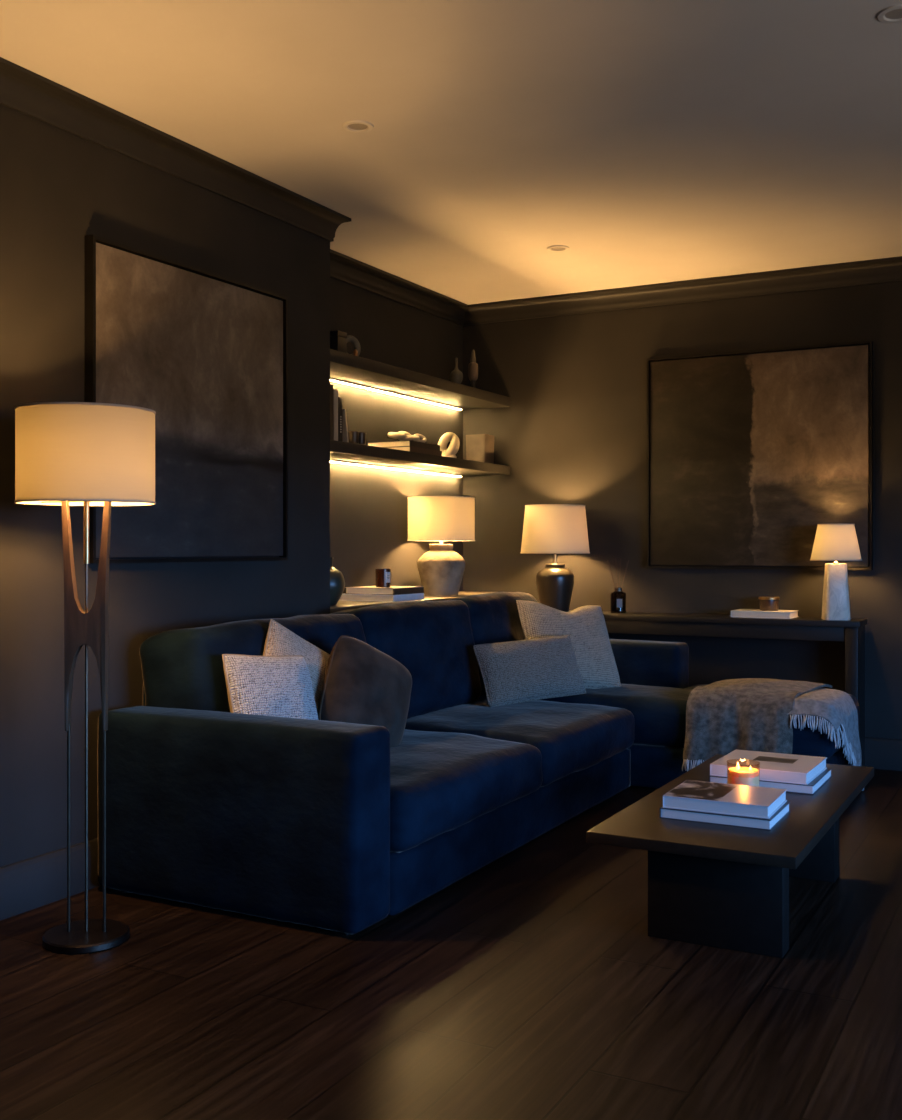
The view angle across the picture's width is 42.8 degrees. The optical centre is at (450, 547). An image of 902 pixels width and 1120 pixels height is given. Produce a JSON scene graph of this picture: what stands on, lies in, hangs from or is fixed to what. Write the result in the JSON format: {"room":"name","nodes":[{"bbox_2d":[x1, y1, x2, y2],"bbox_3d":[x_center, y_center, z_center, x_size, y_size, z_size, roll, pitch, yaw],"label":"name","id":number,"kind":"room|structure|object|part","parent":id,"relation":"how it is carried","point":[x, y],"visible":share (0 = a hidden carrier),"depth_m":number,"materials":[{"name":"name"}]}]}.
{"room":"living room","nodes":[
{"label":"living room","id":0,"kind":"room"},
{"bbox_2d":[0,104,329,866],"bbox_3d":[-2.313,-0.175,2.759,0.600,2.750,6.285,0,0,28],"label":"wall","id":1,"kind":"structure","parent":0,"point":[59,188],"depth_m":4.01,"materials":[{"name":"grey paint"}]},
{"bbox_2d":[0,838,100,920],"bbox_3d":[-2.164,1.117,2.804,0.420,0.166,6.105,0,0,28],"label":"baseboard","id":2,"kind":"structure","parent":1,"relation":"attached to","point":[26,885],"depth_m":3.86,"materials":[{"name":"grey wood"}]},
{"bbox_2d":[85,235,287,562],"bbox_3d":[-1.000,-0.519,4.532,0.041,1.149,1.141,0,0,28],"label":"framed painting","id":3,"kind":"object","parent":1,"relation":"attached to","point":[202,350],"visible":0.97,"depth_m":4.50,"materials":[{"name":"black paint"}]},
{"bbox_2d":[0,57,901,325],"bbox_3d":[0.808,-1.492,2.403,6.040,0.114,8.200,0,0,28],"label":"trim","id":4,"kind":"structure","parent":1,"relation":"attached to","point":[27,92],"depth_m":5.37,"materials":[{"name":"grey wood"}]},
{"bbox_2d":[330,277,462,593],"bbox_3d":[-0.462,-0.175,6.645,0.200,2.750,2.315,0,0,28],"label":"wall","id":5,"kind":"structure","parent":0,"point":[369,505],"depth_m":6.61,"materials":[{"name":"grey paint"}]},
{"bbox_2d":[330,349,509,409],"bbox_3d":[-0.271,-0.915,6.429,0.339,0.070,2.111,0,0,28],"label":"floating shelf","id":6,"kind":"object","parent":5,"relation":"attached to","point":[345,368],"visible":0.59,"depth_m":6.33,"materials":[{"name":"grey wood"}]},
{"bbox_2d":[330,330,346,352],"bbox_3d":[-0.586,-1.013,5.756,0.104,0.126,0.084,0,0,28],"label":"display box","id":7,"kind":"object","parent":6,"relation":"on","point":[338,341],"visible":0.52,"depth_m":5.71,"materials":[{"name":"brown wood"}]},
{"bbox_3d":[-0.586,-1.063,5.756,0.104,0.026,0.084,0,0,28],"label":"lid","id":8,"kind":"part","parent":7,"relation":"part of","materials":[{"name":"brown wood"}]},
{"bbox_2d":[346,335,360,355],"bbox_3d":[-0.514,-1.014,5.848,0.120,0.128,0.040,0,0,-35],"label":"ring sculpture","id":9,"kind":"object","parent":6,"relation":"on","point":[352,339],"visible":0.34,"depth_m":5.85,"materials":[{"name":"grey stone"}]},
{"bbox_2d":[353,347,357,355],"bbox_3d":[-0.480,-0.978,5.784,0.023,0.056,0.023,0,0,28],"label":"bottle","id":10,"kind":"object","parent":6,"relation":"on","point":[355,352],"visible":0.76,"depth_m":5.78,"materials":[{"name":"brown glass"}]},
{"bbox_2d":[450,358,462,383],"bbox_3d":[0.032,-1.039,6.848,0.078,0.178,0.078,0,0,28],"label":"bud vase","id":11,"kind":"object","parent":6,"relation":"on","point":[456,376],"visible":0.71,"depth_m":6.82,"materials":[{"name":"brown ceramic"}]},
{"bbox_2d":[468,350,477,387],"bbox_3d":[0.136,-1.081,7.043,0.062,0.262,0.062,0,0,28],"label":"bud vase","id":12,"kind":"object","parent":6,"relation":"on","point":[473,366],"visible":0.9,"depth_m":7.03,"materials":[{"name":"beige ceramic"}]},
{"bbox_2d":[330,440,509,476],"bbox_3d":[-0.271,-0.482,6.429,0.339,0.066,2.111,0,0,28],"label":"floating shelf","id":13,"kind":"object","parent":5,"relation":"attached to","point":[340,452],"visible":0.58,"depth_m":6.32,"materials":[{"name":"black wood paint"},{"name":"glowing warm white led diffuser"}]},
{"bbox_2d":[330,384,333,439],"bbox_3d":[-0.668,-0.657,5.686,0.190,0.285,0.030,0,0,28],"label":"book","id":14,"kind":"object","parent":13,"relation":"on","point":[331,385],"visible":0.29,"depth_m":5.64,"materials":[{"name":"beige paper"}]},
{"bbox_2d":[334,390,337,440],"bbox_3d":[-0.650,-0.646,5.720,0.190,0.262,0.036,0,0,28],"label":"book","id":15,"kind":"object","parent":13,"relation":"on","point":[335,391],"visible":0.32,"depth_m":5.68,"materials":[{"name":"paper"}]},
{"bbox_2d":[338,397,342,441],"bbox_3d":[-0.626,-0.629,5.754,0.181,0.228,0.032,0,0,28],"label":"book","id":16,"kind":"object","parent":13,"relation":"on","point":[340,400],"visible":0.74,"depth_m":5.71,"materials":[{"name":"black paper"}]},
{"bbox_2d":[343,409,348,441],"bbox_3d":[-0.588,-0.603,5.793,0.150,0.178,0.040,0,0,28],"label":"book","id":17,"kind":"object","parent":13,"relation":"on","point":[345,430],"visible":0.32,"depth_m":5.76,"materials":[{"name":"beige paper"}]},
{"bbox_2d":[348,431,358,443],"bbox_3d":[-0.500,-0.553,5.874,0.061,0.076,0.061,0,0,28],"label":"tumbler","id":18,"kind":"object","parent":13,"relation":"on","point":[353,436],"visible":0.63,"depth_m":5.85,"materials":[{"name":"glass"}]},
{"bbox_2d":[359,432,365,444],"bbox_3d":[-0.468,-0.553,5.933,0.061,0.076,0.061,0,0,28],"label":"tumbler","id":19,"kind":"object","parent":13,"relation":"on","point":[362,435],"visible":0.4,"depth_m":5.91,"materials":[{"name":"glass"}]},
{"bbox_2d":[383,446,441,455],"bbox_3d":[-0.260,-0.532,6.460,0.280,0.034,0.360,0,0,28],"label":"book","id":20,"kind":"object","parent":13,"relation":"on","point":[405,448],"visible":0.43,"depth_m":6.32,"materials":[{"name":"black paper"}]},
{"bbox_2d":[367,440,439,450],"bbox_3d":[-0.263,-0.566,6.462,0.270,0.033,0.350,0,0,27],"label":"book","id":21,"kind":"object","parent":20,"relation":"on","point":[405,442],"visible":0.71,"depth_m":6.32,"materials":[{"name":"beige paper"}]},
{"bbox_2d":[388,431,425,442],"bbox_3d":[-0.243,-0.616,6.417,0.257,0.066,0.075,0,0,-38],"label":"sculpture","id":22,"kind":"object","parent":21,"relation":"on","point":[401,435],"visible":0.96,"depth_m":6.40,"materials":[{"name":"beige ceramic"}]},
{"bbox_2d":[438,432,459,457],"bbox_3d":[-0.015,-0.597,6.795,0.126,0.166,0.096,0,0,18],"label":"knot sculpture","id":23,"kind":"object","parent":13,"relation":"on","point":[453,448],"visible":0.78,"depth_m":6.76,"materials":[{"name":"beige ceramic"}]},
{"bbox_2d":[466,434,493,463],"bbox_3d":[0.184,-0.610,7.238,0.140,0.190,0.140,0,0,28],"label":"square pot","id":24,"kind":"object","parent":13,"relation":"on","point":[479,447],"visible":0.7,"depth_m":7.18,"materials":[{"name":"beige ceramic"}]},
{"bbox_2d":[0,769,901,1119],"bbox_3d":[0.808,1.260,2.403,6.440,0.120,8.600,0,0,28],"label":"floor","id":25,"kind":"structure","parent":0,"point":[534,984],"depth_m":3.04,"materials":[{"name":"brown wood"}]},
{"bbox_2d":[15,402,155,953],"bbox_3d":[-1.114,0.391,3.515,0.411,1.619,0.411,0,0,0],"label":"floor lamp","id":26,"kind":"object","parent":25,"relation":"on","point":[86,454],"visible":1,"depth_m":3.42,"materials":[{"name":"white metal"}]},
{"bbox_3d":[-1.169,0.857,3.515,0.009,0.634,0.010,0,0,0],"label":"leg","id":27,"kind":"part","parent":26,"relation":"part of","materials":[{"name":"black metal"}]},
{"bbox_3d":[-1.114,-0.277,3.515,0.407,0.283,0.407,0,0,0],"label":"lamp shade","id":28,"kind":"part","parent":26,"relation":"part of","materials":[{"name":"fabric"}]},
{"bbox_3d":[-1.114,0.207,3.515,0.148,0.705,0.034,0,0,0],"label":"forked stem","id":29,"kind":"part","parent":26,"relation":"part of","materials":[{"name":"brown wood"}]},
{"bbox_3d":[-1.060,0.857,3.515,0.009,0.634,0.010,0,0,0],"label":"leg","id":30,"kind":"part","parent":26,"relation":"part of","materials":[{"name":"brown metal"}]},
{"bbox_2d":[330,591,494,612],"bbox_3d":[-0.244,0.742,6.415,0.398,0.917,2.111,0,0,28],"label":"base cabinet","id":31,"kind":"object","parent":25,"relation":"on","point":[342,604],"visible":0.09,"depth_m":6.02,"materials":[{"name":"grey wood"}]},
{"bbox_2d":[330,557,344,605],"bbox_3d":[-0.606,0.166,5.602,0.178,0.237,0.178,0,0,28],"label":"round vase","id":32,"kind":"object","parent":31,"relation":"on","point":[337,582],"visible":0.34,"depth_m":5.55,"materials":[{"name":"ceramic"}]},
{"bbox_2d":[339,593,423,601],"bbox_3d":[-0.376,0.266,6.216,0.345,0.034,0.325,0,0,28],"label":"book","id":33,"kind":"object","parent":31,"relation":"on","point":[348,597],"visible":0.77,"depth_m":6.09,"materials":[{"name":"beige paper"}]},
{"bbox_2d":[345,586,423,594],"bbox_3d":[-0.356,0.231,6.206,0.300,0.036,0.315,0,0,29],"label":"book","id":34,"kind":"object","parent":33,"relation":"on","point":[367,590],"visible":0.89,"depth_m":6.10,"materials":[{"name":"beige paper"}]},
{"bbox_2d":[375,569,390,587],"bbox_3d":[-0.362,0.164,6.141,0.083,0.098,0.082,0,0,28],"label":"jar candle","id":35,"kind":"object","parent":34,"relation":"on","point":[383,576],"visible":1,"depth_m":6.11,"materials":[{"name":"orange glass"}]},
{"bbox_2d":[407,496,474,595],"bbox_3d":[-0.057,-0.005,6.749,0.396,0.577,0.396,0,0,28],"label":"table lamp","id":36,"kind":"object","parent":31,"relation":"on","point":[441,569],"visible":0.99,"depth_m":6.62,"materials":[{"name":"stone"}]},
{"bbox_3d":[-0.057,-0.166,6.749,0.392,0.253,0.392,0,0,28],"label":"lamp shade","id":37,"kind":"part","parent":36,"relation":"part of","materials":[{"name":"beige fabric"}]},
{"bbox_2d":[97,592,858,935],"bbox_3d":[0.437,0.723,4.994,2.081,0.954,3.351,0,0,28],"label":"sectional sofa","id":38,"kind":"object","parent":25,"relation":"on","point":[330,825],"visible":0.78,"depth_m":3.97,"materials":[{"name":"blue fabric"}]},
{"bbox_3d":[-0.377,0.730,5.431,0.189,0.542,2.888,0,0,28],"label":"frame","id":39,"kind":"part","parent":38,"relation":"part of","materials":[{"name":"brown wood"}]},
{"bbox_3d":[-0.715,0.877,3.850,1.090,0.624,0.235,0,0,28],"label":"arm","id":40,"kind":"part","parent":38,"relation":"part of","materials":[{"name":"blue fabric"}]},
{"bbox_2d":[139,614,365,711],"bbox_3d":[-0.728,0.554,4.566,0.380,0.541,1.120,-11,-5,28],"label":"cushion","id":41,"kind":"object","parent":38,"relation":"on","point":[182,669],"depth_m":4.11,"materials":[{"name":"blue fabric"}]},
{"bbox_2d":[222,654,317,719],"bbox_3d":[-0.630,0.579,4.106,0.208,0.414,0.424,0,0,40],"label":"throw pillow","id":42,"kind":"object","parent":38,"relation":"on","point":[279,686],"visible":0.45,"depth_m":4.05,"materials":[{"name":"beige fabric"}]},
{"bbox_3d":[-0.658,0.592,4.127,0.074,0.400,0.390,-25,-20,34],"label":"panel","id":43,"kind":"part","parent":42,"relation":"part of","materials":[{"name":"beige fabric"}]},
{"bbox_2d":[263,619,329,708],"bbox_3d":[-0.574,0.538,4.355,0.179,0.539,0.550,0,0,41],"label":"throw pillow","id":44,"kind":"object","parent":38,"relation":"on","point":[280,641],"visible":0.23,"depth_m":4.34,"materials":[{"name":"beige fabric"}]},
{"bbox_2d":[317,635,411,746],"bbox_3d":[-0.328,0.585,4.444,0.497,0.490,0.232,0,0,-42],"label":"throw pillow","id":45,"kind":"object","parent":38,"relation":"on","point":[362,684],"visible":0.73,"depth_m":4.36,"materials":[{"name":"brown fabric"}]},
{"bbox_3d":[-0.363,0.597,4.477,0.098,0.410,0.400,-20,-41,41],"label":"panel","id":46,"kind":"part","parent":45,"relation":"part of","materials":[{"name":"brown fabric"}]},
{"bbox_2d":[330,600,481,718],"bbox_3d":[-0.233,0.546,5.500,0.380,0.562,1.008,-11,-5,28],"label":"cushion","id":47,"kind":"object","parent":38,"relation":"on","point":[434,640],"depth_m":5.39,"materials":[{"name":"blue fabric"}]},
{"bbox_2d":[390,729,542,852],"bbox_3d":[-0.292,0.882,4.402,0.961,0.238,1.163,0,0,28],"label":"seat cushion","id":48,"kind":"object","parent":38,"relation":"on","point":[444,785],"depth_m":4.14,"materials":[{"name":"blue fabric"}]},
{"bbox_2d":[450,592,536,698],"bbox_3d":[0.208,0.538,6.322,0.381,0.567,0.873,-11,-5,28],"label":"cushion","id":49,"kind":"object","parent":38,"relation":"on","point":[494,617],"depth_m":6.06,"materials":[{"name":"blue fabric"}]},
{"bbox_3d":[-0.112,1.091,4.951,1.066,0.196,2.291,0,0,28],"label":"seat","id":50,"kind":"part","parent":38,"relation":"part of","materials":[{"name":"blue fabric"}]},
{"bbox_2d":[405,698,634,786],"bbox_3d":[0.247,0.882,5.408,0.967,0.239,1.141,0,0,28],"label":"seat cushion","id":51,"kind":"object","parent":38,"relation":"on","point":[575,738],"depth_m":5.18,"materials":[{"name":"blue fabric"}]},
{"bbox_2d":[473,634,585,706],"bbox_3d":[0.396,0.608,5.723,0.568,0.326,0.219,0,0,-29],"label":"throw pillow","id":52,"kind":"object","parent":38,"relation":"on","point":[512,672],"visible":1,"depth_m":5.65,"materials":[{"name":"grey fabric"}]},
{"bbox_2d":[516,600,620,688],"bbox_3d":[0.628,0.520,6.116,0.550,0.477,0.330,0,0,-22],"label":"throw pillow","id":53,"kind":"object","parent":38,"relation":"on","point":[586,628],"visible":0.7,"depth_m":6.06,"materials":[{"name":"grey fabric"}]},
{"bbox_3d":[0.776,0.855,6.574,1.149,0.668,0.232,0,0,28],"label":"arm","id":54,"kind":"part","parent":38,"relation":"part of","materials":[{"name":"blue fabric"}]},
{"bbox_2d":[540,684,843,758],"bbox_3d":[1.063,0.861,5.958,1.880,0.254,0.619,0,0,28],"label":"seat cushion","id":55,"kind":"object","parent":38,"relation":"on","point":[658,710],"depth_m":5.66,"materials":[{"name":"blue fabric"}]},
{"bbox_2d":[684,684,858,729],"bbox_3d":[1.632,0.864,6.001,0.920,0.244,0.437,0,0,28],"label":"seat cushion","id":56,"kind":"object","parent":38,"relation":"on","point":[686,686],"depth_m":5.97,"materials":[{"name":"blue fabric"}]},
{"bbox_2d":[682,678,863,790],"bbox_3d":[1.590,0.928,5.624,0.757,0.535,0.711,0,0,28],"label":"throw blanket","id":57,"kind":"object","parent":38,"relation":"on","point":[723,717],"visible":0.89,"depth_m":5.45,"materials":[{"name":"grey fabric"}]},
{"bbox_2d":[569,610,866,766],"bbox_3d":[1.293,0.793,6.608,2.050,0.813,0.275,0,0,28],"label":"console table","id":58,"kind":"object","parent":25,"relation":"on","point":[721,647],"visible":0.41,"depth_m":6.41,"materials":[{"name":"black wood"}]},
{"bbox_2d":[520,504,589,611],"bbox_3d":[0.624,0.068,6.895,0.416,0.640,0.416,0,0,28],"label":"table lamp","id":59,"kind":"object","parent":58,"relation":"on","point":[554,529],"visible":0.88,"depth_m":6.76,"materials":[{"name":"brown ceramic"}]},
{"bbox_3d":[0.624,-0.108,6.895,0.412,0.286,0.412,0,0,28],"label":"lamp shade","id":60,"kind":"part","parent":59,"relation":"part of","materials":[{"name":"beige fabric"}]},
{"bbox_2d":[608,559,628,612],"bbox_3d":[0.988,0.224,6.790,0.119,0.325,0.094,0,0,-1],"label":"reed diffuser","id":61,"kind":"object","parent":58,"relation":"on","point":[617,598],"visible":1,"depth_m":6.76,"materials":[{"name":"black glass"}]},
{"bbox_2d":[610,587,625,612],"bbox_3d":[0.988,0.312,6.791,0.092,0.150,0.092,0,0,28],"label":"bottle","id":62,"kind":"object","parent":61,"relation":"attached to","point":[617,598],"depth_m":6.75,"materials":[{"name":"black glass"}]},
{"bbox_3d":[1.352,0.759,6.718,1.900,0.681,0.014,0,0,28],"label":"panel","id":63,"kind":"part","parent":58,"relation":"part of","materials":[{"name":"black paint"}]},
{"bbox_2d":[731,609,798,618],"bbox_3d":[1.747,0.369,6.403,0.325,0.036,0.215,0,0,28],"label":"book","id":64,"kind":"object","parent":58,"relation":"on","point":[746,613],"visible":0.98,"depth_m":6.32,"materials":[{"name":"white paper"}]},
{"bbox_2d":[759,597,779,610],"bbox_3d":[1.769,0.314,6.396,0.114,0.075,0.114,0,0,28],"label":"candle","id":65,"kind":"object","parent":64,"relation":"on","point":[766,603],"visible":1,"depth_m":6.35,"materials":[{"name":"gold metal"}]},
{"bbox_3d":[1.769,0.282,6.396,0.114,0.013,0.114,0,0,28],"label":"lid","id":66,"kind":"part","parent":65,"relation":"part of","materials":[{"name":"gold metal"}]},
{"bbox_2d":[810,524,861,619],"bbox_3d":[2.064,0.131,6.167,0.266,0.513,0.266,0,0,8],"label":"table lamp","id":67,"kind":"object","parent":58,"relation":"on","point":[832,542],"visible":1,"depth_m":6.10,"materials":[{"name":"white fabric"}]},
{"bbox_3d":[2.064,-0.028,6.167,0.262,0.194,0.262,0,0,8],"label":"lamp shade","id":68,"kind":"part","parent":67,"relation":"part of","materials":[{"name":"beige fabric"}]},
{"bbox_3d":[2.162,0.809,6.152,0.063,0.781,0.250,0,0,28],"label":"panel","id":69,"kind":"part","parent":58,"relation":"part of","materials":[{"name":"black wood"}]},
{"bbox_2d":[586,754,873,957],"bbox_3d":[1.056,1.040,4.082,0.637,0.320,1.515,0,0,28],"label":"coffee table","id":70,"kind":"object","parent":25,"relation":"on","point":[713,885],"visible":0.84,"depth_m":3.49,"materials":[{"name":"brown wood"}]},
{"bbox_3d":[0.808,1.058,3.491,0.410,0.285,0.090,0,0,28],"label":"leg","id":71,"kind":"part","parent":70,"relation":"part of","materials":[{"name":"black wood"}]},
{"bbox_2d":[660,801,790,830],"bbox_3d":[0.904,0.863,3.783,0.356,0.034,0.292,0,0,28],"label":"book","id":72,"kind":"object","parent":70,"relation":"on","point":[783,811],"visible":0.54,"depth_m":3.66,"materials":[{"name":"paper"}]},
{"bbox_2d":[663,780,786,818],"bbox_3d":[0.905,0.827,3.789,0.340,0.039,0.284,0,0,27],"label":"book","id":73,"kind":"object","parent":72,"relation":"on","point":[702,796],"visible":1,"depth_m":3.72,"materials":[{"name":"paper"}]},
{"bbox_2d":[728,763,758,786],"bbox_3d":[1.029,0.817,4.046,0.114,0.126,0.114,0,0,28],"label":"glass candle","id":74,"kind":"object","parent":70,"relation":"on","point":[737,775],"visible":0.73,"depth_m":4.01,"materials":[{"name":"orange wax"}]},
{"bbox_2d":[709,767,831,794],"bbox_3d":[1.211,0.863,4.340,0.375,0.034,0.372,0,0,28],"label":"book","id":75,"kind":"object","parent":70,"relation":"on","point":[820,780],"visible":0.41,"depth_m":4.16,"materials":[{"name":"paper"}]},
{"bbox_2d":[710,750,826,784],"bbox_3d":[1.201,0.825,4.336,0.352,0.042,0.352,0,0,29],"label":"book","id":76,"kind":"object","parent":75,"relation":"on","point":[775,767],"visible":0.96,"depth_m":4.26,"materials":[{"name":"paper"}]},
{"bbox_3d":[1.214,1.058,4.250,0.410,0.285,0.090,0,0,28],"label":"leg","id":77,"kind":"part","parent":70,"relation":"part of","materials":[{"name":"black wood"}]},
{"bbox_2d":[0,0,901,304],"bbox_3d":[0.808,-1.610,2.403,6.440,0.120,8.600,0,0,28],"label":"ceiling","id":78,"kind":"structure","parent":0,"point":[653,141],"depth_m":4.10,"materials":[{"name":"white paint"}]},
{"bbox_2d":[342,120,373,132],"bbox_3d":[-0.342,-1.547,4.230,0.116,0.006,0.116,0,0,28],"label":"recessed light","id":79,"kind":"object","parent":78,"relation":"in","point":[357,126],"visible":1,"depth_m":4.23,"materials":[{"name":"white metal"}]},
{"bbox_2d":[547,245,568,251],"bbox_3d":[0.554,-1.547,5.954,0.116,0.006,0.116,0,0,28],"label":"recessed light","id":80,"kind":"object","parent":78,"relation":"in","point":[555,248],"visible":1,"depth_m":5.95,"materials":[{"name":"white metal"}]},
{"bbox_2d":[877,4,901,22],"bbox_3d":[1.297,-1.547,3.336,0.116,0.006,0.116,0,0,28],"label":"recessed light","id":81,"kind":"object","parent":78,"relation":"in","point":[891,14],"visible":1,"depth_m":3.34,"materials":[{"name":"white metal"}]},
{"bbox_2d":[463,281,901,739],"bbox_3d":[2.876,-0.175,6.060,6.240,2.750,0.200,0,0,28],"label":"wall","id":82,"kind":"structure","parent":0,"point":[572,430],"depth_m":6.91,"materials":[{"name":"grey paint"}]},
{"bbox_2d":[646,340,872,569],"bbox_3d":[1.727,-0.498,6.536,1.268,1.243,0.041,0,0,28],"label":"framed painting","id":83,"kind":"object","parent":82,"relation":"attached to","point":[748,451],"visible":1,"depth_m":6.52,"materials":[{"name":"paint"}]},
{"bbox_2d":[865,737,901,770],"bbox_3d":[2.935,1.117,5.904,5.590,0.166,0.020,0,0,28],"label":"baseboard","id":84,"kind":"structure","parent":82,"relation":"attached to","point":[880,753],"depth_m":6.21,"materials":[{"name":"grey wood"}]}
]}

